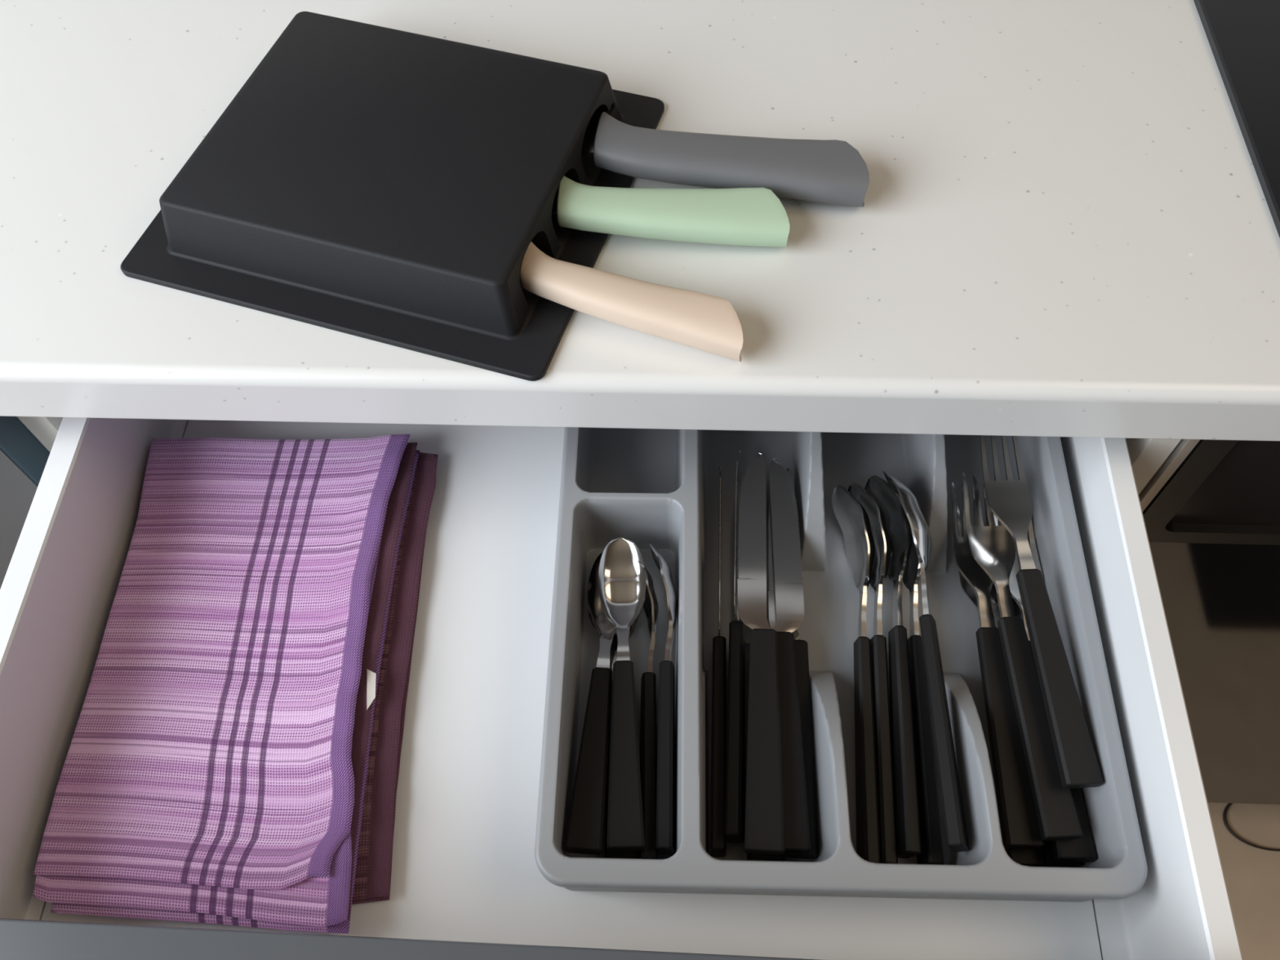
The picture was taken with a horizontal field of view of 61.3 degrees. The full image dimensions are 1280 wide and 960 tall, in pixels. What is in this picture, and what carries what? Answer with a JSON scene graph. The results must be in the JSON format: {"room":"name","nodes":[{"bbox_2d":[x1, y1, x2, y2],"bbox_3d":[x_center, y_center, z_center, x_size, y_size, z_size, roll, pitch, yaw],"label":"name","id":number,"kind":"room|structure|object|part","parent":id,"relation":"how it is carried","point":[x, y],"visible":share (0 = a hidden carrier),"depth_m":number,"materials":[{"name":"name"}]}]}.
{"room":"kitchen","nodes":[
{"label":"kitchen","id":0,"kind":"room"},
{"bbox_2d":[1208,802,1279,959],"bbox_3d":[0.454,1.230,0.835,3.700,0.080,3.350,1,60,2],"label":"floor","id":1,"kind":"structure","parent":0,"point":[1251,874],"depth_m":1.24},
{"bbox_2d":[0,416,50,589],"bbox_3d":[-0.614,-0.084,1.082,0.593,0.860,0.610,1,60,2],"label":"base cabinet","id":2,"kind":"object","parent":1,"relation":"on","point":[24,459],"visible":0.02,"depth_m":0.60,"materials":[{"name":"white wood"}]},
{"bbox_3d":[-0.627,0.143,0.888,0.590,0.747,0.020,1,60,2],"label":"door","id":3,"kind":"part","parent":2,"relation":"part of","materials":[{"name":"grey stone"}]},
{"bbox_2d":[0,416,1243,959],"bbox_3d":[-0.014,0.041,0.995,0.617,0.860,0.871,1,60,2],"label":"drawer","id":4,"kind":"object","parent":1,"relation":"on","point":[468,883],"visible":0.16,"depth_m":0.54,"materials":[{"name":"white wood"}]},
{"bbox_3d":[-0.310,-0.111,1.033,0.016,0.760,0.590,1,60,2],"label":"panel","id":5,"kind":"part","parent":4,"relation":"part of","materials":[{"name":"white plastic"}]},
{"bbox_3d":[-0.299,0.003,0.618,0.019,0.106,0.484,1,60,2],"label":"panel","id":6,"kind":"part","parent":4,"relation":"part of","materials":[{"name":"white paint"}]},
{"bbox_2d":[351,452,438,904],"bbox_3d":[-0.205,0.096,0.597,0.174,0.010,0.265,1,60,2],"label":"towel","id":7,"kind":"object","parent":4,"relation":"on","point":[372,882],"visible":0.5,"depth_m":0.58,"materials":[{"name":"fabric"}]},
{"bbox_2d":[32,434,419,933],"bbox_3d":[-0.216,0.094,0.583,0.165,0.015,0.279,1,60,2],"label":"towel","id":8,"kind":"object","parent":7,"relation":"on","point":[215,769],"visible":1,"depth_m":0.56,"materials":[{"name":"fabric"}]},
{"bbox_3d":[-0.039,0.255,0.526,0.600,0.248,0.022,2,60,2],"label":"panel","id":9,"kind":"part","parent":4,"relation":"part of","materials":[{"name":"grey stone"}]},
{"bbox_2d":[0,0,1279,440],"bbox_3d":[0.186,-0.315,0.677,2.890,0.039,0.658,1,60,2],"label":"countertop","id":10,"kind":"structure","parent":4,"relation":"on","point":[1064,226],"depth_m":0.55,"materials":[{"name":"white stone"}]},
{"bbox_2d":[120,11,664,381],"bbox_3d":[-0.123,-0.164,0.553,0.226,0.035,0.197,15,61,10],"label":"knife block","id":11,"kind":"object","parent":10,"relation":"on","point":[383,184],"visible":0.99,"depth_m":0.53,"materials":[{"name":"black plastic"}]},
{"bbox_2d":[520,241,743,361],"bbox_3d":[-0.020,-0.089,0.513,0.150,0.024,0.028,17,61,11],"label":"kitchen knife","id":12,"kind":"object","parent":11,"relation":"in","point":[700,321],"visible":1,"depth_m":0.50,"materials":[{"name":"beige plastic"}]},
{"bbox_2d":[551,175,790,247],"bbox_3d":[-0.001,-0.134,0.537,0.151,0.025,0.032,3,60,3],"label":"kitchen knife","id":13,"kind":"object","parent":11,"relation":"in","point":[737,216],"visible":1,"depth_m":0.53,"materials":[{"name":"green plastic"}]},
{"bbox_3d":[-0.056,-0.140,0.535,0.042,0.005,0.019,1,60,2],"label":"blade","id":14,"kind":"part","parent":13,"relation":"part of","materials":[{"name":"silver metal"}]},
{"bbox_2d":[581,111,869,207],"bbox_3d":[0.029,-0.165,0.554,0.176,0.026,0.036,8,60,6],"label":"kitchen knife","id":15,"kind":"object","parent":11,"relation":"in","point":[823,171],"visible":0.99,"depth_m":0.54,"materials":[{"name":"grey plastic"}]},
{"bbox_3d":[-0.037,-0.178,0.556,0.044,0.004,0.026,1,60,2],"label":"blade","id":16,"kind":"part","parent":15,"relation":"part of","materials":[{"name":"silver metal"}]},
{"bbox_2d":[1193,0,1279,237],"bbox_3d":[0.611,-0.287,0.625,0.576,0.005,0.510,1,60,2],"label":"cooktop","id":17,"kind":"object","parent":10,"relation":"in","point":[1243,36],"visible":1,"depth_m":0.59,"materials":[{"name":"black glass"}]},
{"bbox_2d":[534,426,1147,902],"bbox_3d":[0.095,0.036,0.600,0.277,0.054,0.372,1,60,2],"label":"tray","id":18,"kind":"object","parent":4,"relation":"in","point":[659,487],"visible":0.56,"depth_m":0.57,"materials":[{"name":"grey plastic"}]},
{"bbox_2d":[564,551,617,854],"bbox_3d":[-0.021,0.110,0.564,0.026,0.024,0.166,3,60,3],"label":"teaspoon","id":19,"kind":"object","parent":18,"relation":"in","point":[585,826],"visible":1,"depth_m":0.54,"materials":[{"name":"black plastic"}]},
{"bbox_3d":[-0.023,0.139,0.543,0.018,0.008,0.096,3,54,3],"label":"handle","id":20,"kind":"part","parent":19,"relation":"part of","materials":[{"name":"black plastic"}]},
{"bbox_2d":[586,551,617,668],"bbox_3d":[-0.017,0.074,0.591,0.026,0.012,0.077,3,60,3],"label":"spoon bowl","id":21,"kind":"object","parent":19,"relation":"on","point":[606,631],"depth_m":0.59,"materials":[{"name":"silver metal"}]},
{"bbox_2d":[598,537,645,851],"bbox_3d":[-0.007,0.106,0.560,0.026,0.016,0.166,-3,60,0],"label":"teaspoon","id":22,"kind":"object","parent":19,"relation":"on","point":[621,577],"visible":1,"depth_m":0.55,"materials":[{"name":"black plastic"}]},
{"bbox_2d":[598,537,645,661],"bbox_3d":[-0.009,0.068,0.584,0.026,0.014,0.076,-2,60,0],"label":"spoon bowl","id":23,"kind":"object","parent":22,"relation":"on","point":[621,578],"depth_m":0.59,"materials":[{"name":"silver metal"}]},
{"bbox_3d":[-0.008,0.136,0.541,0.018,0.008,0.096,-2,57,0],"label":"handle","id":24,"kind":"part","parent":22,"relation":"part of","materials":[{"name":"black plastic"}]},
{"bbox_2d":[604,617,639,858],"bbox_3d":[-0.011,0.118,0.573,0.026,0.016,0.166,-2,60,0],"label":"teaspoon","id":25,"kind":"object","parent":18,"relation":"in","point":[608,854],"visible":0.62,"depth_m":0.55,"materials":[{"name":"black plastic"}]},
{"bbox_2d":[610,617,638,676],"bbox_3d":[-0.013,0.080,0.596,0.026,0.016,0.076,-2,60,0],"label":"spoon bowl","id":26,"kind":"object","parent":25,"relation":"on","point":[615,643],"depth_m":0.59,"materials":[{"name":"silver metal"}]},
{"bbox_2d":[636,560,658,859],"bbox_3d":[0.004,0.114,0.569,0.015,0.026,0.166,-2,60,0],"label":"teaspoon","id":27,"kind":"object","parent":18,"relation":"in","point":[648,757],"visible":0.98,"depth_m":0.56,"materials":[{"name":"black plastic"}]},
{"bbox_2d":[636,560,658,671],"bbox_3d":[0.004,0.075,0.591,0.012,0.026,0.077,-6,60,-2],"label":"spoon bowl","id":28,"kind":"object","parent":27,"relation":"on","point":[651,606],"depth_m":0.59,"materials":[{"name":"silver metal"}]},
{"bbox_3d":[0.004,0.146,0.553,0.008,0.018,0.096,3,61,-4],"label":"handle","id":29,"kind":"part","parent":27,"relation":"part of","materials":[{"name":"black plastic"}]},
{"bbox_2d":[648,543,677,854],"bbox_3d":[0.014,0.108,0.564,0.015,0.026,0.166,-1,60,1],"label":"teaspoon","id":30,"kind":"object","parent":18,"relation":"in","point":[665,793],"visible":1,"depth_m":0.55,"materials":[{"name":"black plastic"}]},
{"bbox_2d":[648,543,677,661],"bbox_3d":[0.015,0.069,0.587,0.012,0.026,0.077,-5,60,-2],"label":"spoon bowl","id":31,"kind":"object","parent":30,"relation":"on","point":[662,565],"depth_m":0.58,"materials":[{"name":"silver metal"}]},
{"bbox_3d":[0.013,0.139,0.547,0.008,0.018,0.096,-3,60,7],"label":"handle","id":32,"kind":"part","parent":30,"relation":"part of","materials":[{"name":"black plastic"}]},
{"bbox_2d":[710,466,726,857],"bbox_3d":[0.043,0.087,0.586,0.008,0.023,0.221,1,60,2],"label":"table knife","id":33,"kind":"object","parent":18,"relation":"in","point":[718,740],"visible":1,"depth_m":0.56,"materials":[{"name":"black plastic"}]},
{"bbox_3d":[0.041,0.136,0.560,0.008,0.019,0.112,1,59,4],"label":"handle","id":34,"kind":"part","parent":33,"relation":"part of","materials":[{"name":"black plastic"}]},
{"bbox_3d":[0.045,0.040,0.610,0.002,0.018,0.115,0,59,4],"label":"knife blade","id":35,"kind":"part","parent":33,"relation":"part of","materials":[{"name":"silver metal"}]},
{"bbox_2d":[724,450,745,843],"bbox_3d":[0.052,0.078,0.579,0.011,0.024,0.221,2,60,3],"label":"table knife","id":36,"kind":"object","parent":18,"relation":"in","point":[734,832],"visible":1,"depth_m":0.55,"materials":[{"name":"black plastic"}]},
{"bbox_3d":[0.049,0.126,0.554,0.008,0.019,0.112,-3,59,11],"label":"handle","id":37,"kind":"part","parent":36,"relation":"part of","materials":[{"name":"black plastic"}]},
{"bbox_3d":[0.054,0.031,0.604,0.003,0.018,0.115,-3,59,11],"label":"knife blade","id":38,"kind":"part","parent":36,"relation":"part of","materials":[{"name":"silver metal"}]},
{"bbox_2d":[739,618,785,861],"bbox_3d":[0.064,0.093,0.590,0.020,0.008,0.221,0,60,1],"label":"table knife","id":39,"kind":"object","parent":18,"relation":"in","point":[750,856],"visible":0.03,"depth_m":0.53,"materials":[{"name":"black plastic"}]},
{"bbox_3d":[0.064,0.047,0.617,0.018,0.002,0.115,2,60,2],"label":"knife blade","id":40,"kind":"part","parent":39,"relation":"part of","materials":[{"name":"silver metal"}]},
{"bbox_3d":[0.065,0.140,0.562,0.019,0.008,0.112,2,60,2],"label":"handle","id":41,"kind":"part","parent":39,"relation":"part of","materials":[{"name":"black plastic"}]},
{"bbox_2d":[768,458,811,853],"bbox_3d":[0.078,0.083,0.574,0.020,0.008,0.221,2,60,2],"label":"table knife","id":42,"kind":"object","parent":18,"relation":"in","point":[788,586],"visible":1,"depth_m":0.57,"materials":[{"name":"black plastic"}]},
{"bbox_2d":[737,453,784,854],"bbox_3d":[0.062,0.080,0.566,0.020,0.008,0.221,0,60,2],"label":"table knife","id":43,"kind":"object","parent":42,"relation":"on","point":[764,817],"visible":1,"depth_m":0.55,"materials":[{"name":"black plastic"}]},
{"bbox_3d":[0.062,0.034,0.592,0.018,0.002,0.115,2,60,3],"label":"knife blade","id":44,"kind":"part","parent":43,"relation":"part of","materials":[{"name":"silver metal"}]},
{"bbox_3d":[0.062,0.127,0.538,0.019,0.008,0.112,2,60,3],"label":"handle","id":45,"kind":"part","parent":43,"relation":"part of","materials":[{"name":"black plastic"}]},
{"bbox_3d":[0.081,0.037,0.601,0.018,0.002,0.115,0,59,2],"label":"knife blade","id":46,"kind":"part","parent":42,"relation":"part of","materials":[{"name":"silver metal"}]},
{"bbox_3d":[0.074,0.130,0.547,0.019,0.008,0.112,0,59,2],"label":"handle","id":47,"kind":"part","parent":42,"relation":"part of","materials":[{"name":"black plastic"}]},
{"bbox_2d":[767,468,817,858],"bbox_3d":[0.080,0.088,0.581,0.020,0.009,0.221,0,60,2],"label":"table knife","id":48,"kind":"object","parent":18,"relation":"in","point":[801,646],"visible":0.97,"depth_m":0.56,"materials":[{"name":"black plastic"}]},
{"bbox_3d":[0.081,0.043,0.609,0.018,0.002,0.115,2,59,3],"label":"knife blade","id":49,"kind":"part","parent":48,"relation":"part of","materials":[{"name":"silver metal"}]},
{"bbox_3d":[0.080,0.135,0.554,0.019,0.008,0.112,2,59,3],"label":"handle","id":50,"kind":"part","parent":48,"relation":"part of","materials":[{"name":"black plastic"}]},
{"bbox_2d":[831,484,880,863],"bbox_3d":[0.119,0.095,0.571,0.020,0.039,0.207,0,60,2],"label":"tablespoon","id":51,"kind":"object","parent":18,"relation":"in","point":[853,519],"visible":0.98,"depth_m":0.56,"materials":[{"name":"black plastic"}]},
{"bbox_2d":[831,484,875,636],"bbox_3d":[0.122,0.047,0.598,0.016,0.037,0.097,-4,60,-1],"label":"spoon bowl","id":52,"kind":"object","parent":51,"relation":"on","point":[853,519],"depth_m":0.61,"materials":[{"name":"silver metal"}]},
{"bbox_3d":[0.115,0.137,0.554,0.008,0.018,0.116,5,63,-2],"label":"handle","id":53,"kind":"part","parent":51,"relation":"part of","materials":[{"name":"black plastic"}]},
{"bbox_2d":[848,482,897,863],"bbox_3d":[0.127,0.094,0.570,0.020,0.039,0.207,1,60,2],"label":"tablespoon","id":54,"kind":"object","parent":18,"relation":"in","point":[883,748],"visible":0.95,"depth_m":0.56,"materials":[{"name":"black plastic"}]},
{"bbox_2d":[848,482,891,635],"bbox_3d":[0.130,0.046,0.598,0.017,0.037,0.097,-4,60,-1],"label":"spoon bowl","id":55,"kind":"object","parent":54,"relation":"on","point":[876,515],"depth_m":0.60,"materials":[{"name":"silver metal"}]},
{"bbox_3d":[0.124,0.137,0.554,0.008,0.018,0.116,6,63,-4],"label":"handle","id":56,"kind":"part","parent":54,"relation":"part of","materials":[{"name":"black plastic"}]},
{"bbox_2d":[864,475,921,858],"bbox_3d":[0.137,0.090,0.570,0.021,0.037,0.207,1,60,2],"label":"tablespoon","id":57,"kind":"object","parent":18,"relation":"in","point":[905,789],"visible":0.96,"depth_m":0.56,"materials":[{"name":"black plastic"}]},
{"bbox_2d":[864,475,911,627],"bbox_3d":[0.141,0.042,0.598,0.018,0.037,0.097,-3,60,-1],"label":"spoon bowl","id":58,"kind":"object","parent":57,"relation":"on","point":[896,520],"depth_m":0.61,"materials":[{"name":"silver metal"}]},
{"bbox_3d":[0.134,0.131,0.550,0.008,0.018,0.116,9,61,-7],"label":"handle","id":59,"kind":"part","parent":57,"relation":"part of","materials":[{"name":"black plastic"}]},
{"bbox_2d":[888,484,944,864],"bbox_3d":[0.147,0.095,0.570,0.020,0.038,0.207,0,60,1],"label":"tablespoon","id":60,"kind":"object","parent":18,"relation":"in","point":[931,846],"visible":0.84,"depth_m":0.55,"materials":[{"name":"black plastic"}]},
{"bbox_2d":[888,484,920,636],"bbox_3d":[0.149,0.046,0.598,0.017,0.037,0.097,-4,60,-1],"label":"spoon bowl","id":61,"kind":"object","parent":60,"relation":"on","point":[911,580],"depth_m":0.59,"materials":[{"name":"silver metal"}]},
{"bbox_3d":[0.145,0.137,0.554,0.008,0.018,0.116,5,63,-5],"label":"handle","id":62,"kind":"part","parent":60,"relation":"part of","materials":[{"name":"black plastic"}]},
{"bbox_2d":[881,470,968,852],"bbox_3d":[0.151,0.083,0.559,0.024,0.035,0.207,-3,60,0],"label":"tablespoon","id":63,"kind":"object","parent":18,"relation":"in","point":[956,833],"visible":1,"depth_m":0.54,"materials":[{"name":"black plastic"}]},
{"bbox_2d":[881,470,932,614],"bbox_3d":[0.148,0.036,0.588,0.020,0.037,0.096,-12,58,21],"label":"spoon bowl","id":64,"kind":"object","parent":63,"relation":"on","point":[921,532],"depth_m":0.58,"materials":[{"name":"silver metal"}]},
{"bbox_3d":[0.150,0.123,0.537,0.008,0.018,0.116,-12,58,21],"label":"handle","id":65,"kind":"part","parent":63,"relation":"part of","materials":[{"name":"black plastic"}]},
{"bbox_2d":[956,505,1045,866],"bbox_3d":[0.191,0.103,0.578,0.024,0.012,0.198,0,60,1],"label":"fork","id":66,"kind":"object","parent":18,"relation":"in","point":[1028,857],"visible":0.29,"depth_m":0.53,"materials":[{"name":"black plastic"}]},
{"bbox_2d":[951,481,1044,848],"bbox_3d":[0.185,0.090,0.567,0.024,0.013,0.198,-1,60,1],"label":"fork","id":67,"kind":"object","parent":66,"relation":"on","point":[1020,828],"visible":0.98,"depth_m":0.55,"materials":[{"name":"black plastic"}]},
{"bbox_3d":[0.185,0.128,0.546,0.018,0.008,0.112,2,60,-2],"label":"handle","id":68,"kind":"part","parent":67,"relation":"part of","materials":[{"name":"black plastic"}]},
{"bbox_2d":[961,471,1083,840],"bbox_3d":[0.194,0.083,0.559,0.024,0.012,0.198,-2,60,0],"label":"fork","id":69,"kind":"object","parent":67,"relation":"on","point":[993,548],"visible":1,"depth_m":0.55,"materials":[{"name":"black plastic"}]},
{"bbox_3d":[0.197,0.121,0.539,0.018,0.008,0.112,-2,60,-3],"label":"handle","id":70,"kind":"part","parent":69,"relation":"part of","materials":[{"name":"black plastic"}]},
{"bbox_2d":[979,435,1104,788],"bbox_3d":[0.203,0.058,0.559,0.024,0.014,0.198,-3,60,0],"label":"fork","id":71,"kind":"object","parent":69,"relation":"on","point":[1011,501],"visible":0.94,"depth_m":0.55,"materials":[{"name":"black plastic"}]},
{"bbox_3d":[0.207,0.096,0.539,0.018,0.008,0.112,-2,60,-3],"label":"handle","id":72,"kind":"part","parent":71,"relation":"part of","materials":[{"name":"black plastic"}]},
{"bbox_3d":[0.190,0.141,0.558,0.018,0.008,0.112,0,60,1],"label":"handle","id":73,"kind":"part","parent":66,"relation":"part of","materials":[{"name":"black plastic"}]},
{"bbox_2d":[1000,522,1084,866],"bbox_3d":[0.208,0.101,0.575,0.024,0.012,0.198,0,61,1],"label":"fork","id":74,"kind":"object","parent":18,"relation":"in","point":[1048,851],"visible":0.19,"depth_m":0.53,"materials":[{"name":"black plastic"}]},
{"bbox_2d":[993,514,1097,862],"bbox_3d":[0.209,0.097,0.566,0.024,0.012,0.198,0,60,1],"label":"fork","id":75,"kind":"object","parent":74,"relation":"on","point":[1082,849],"visible":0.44,"depth_m":0.52,"materials":[{"name":"black plastic"}]},
{"bbox_3d":[0.208,0.134,0.545,0.018,0.008,0.112,0,58,1],"label":"handle","id":76,"kind":"part","parent":75,"relation":"part of","materials":[{"name":"black plastic"}]},
{"bbox_3d":[0.208,0.139,0.555,0.018,0.008,0.112,0,61,1],"label":"handle","id":77,"kind":"part","parent":74,"relation":"part of","materials":[{"name":"black plastic"}]},
{"bbox_3d":[0.241,0.014,0.599,0.023,0.106,0.484,1,60,2],"label":"panel","id":78,"kind":"part","parent":4,"relation":"part of","materials":[{"name":"white laminate"}]},
{"bbox_3d":[0.291,-0.099,1.012,0.016,0.760,0.590,1,60,2],"label":"panel","id":79,"kind":"part","parent":4,"relation":"part of","materials":[{"name":"white plastic"}]},
{"bbox_2d":[1138,439,1279,804],"bbox_3d":[0.600,-0.066,1.044,0.598,0.860,0.592,1,60,2],"label":"oven","id":80,"kind":"object","parent":1,"relation":"on","point":[1211,511],"visible":0.12,"depth_m":0.72,"materials":[{"name":"black metal"}]},
{"bbox_3d":[0.586,0.002,0.587,0.591,0.139,0.014,1,60,2],"label":"frame","id":81,"kind":"part","parent":80,"relation":"part of","materials":[{"name":"black metal"}]},
{"bbox_3d":[0.594,0.191,0.912,0.591,0.609,0.012,1,60,2],"label":"oven door","id":82,"kind":"part","parent":80,"relation":"part of","materials":[{"name":"clear glass"}]},
{"bbox_3d":[0.594,-0.002,0.584,0.576,0.130,0.008,1,60,2],"label":"control panel","id":83,"kind":"part","parent":80,"relation":"part of","materials":[{"name":"black glass"}]},
{"bbox_2d":[1222,803,1279,851],"bbox_3d":[0.737,0.400,1.264,0.108,0.004,0.067,1,60,2],"label":"cable loop","id":84,"kind":"object","parent":1,"relation":"on","point":[1224,813],"visible":0.59,"depth_m":1.26,"materials":[{"name":"grey rubber"}]}
]}

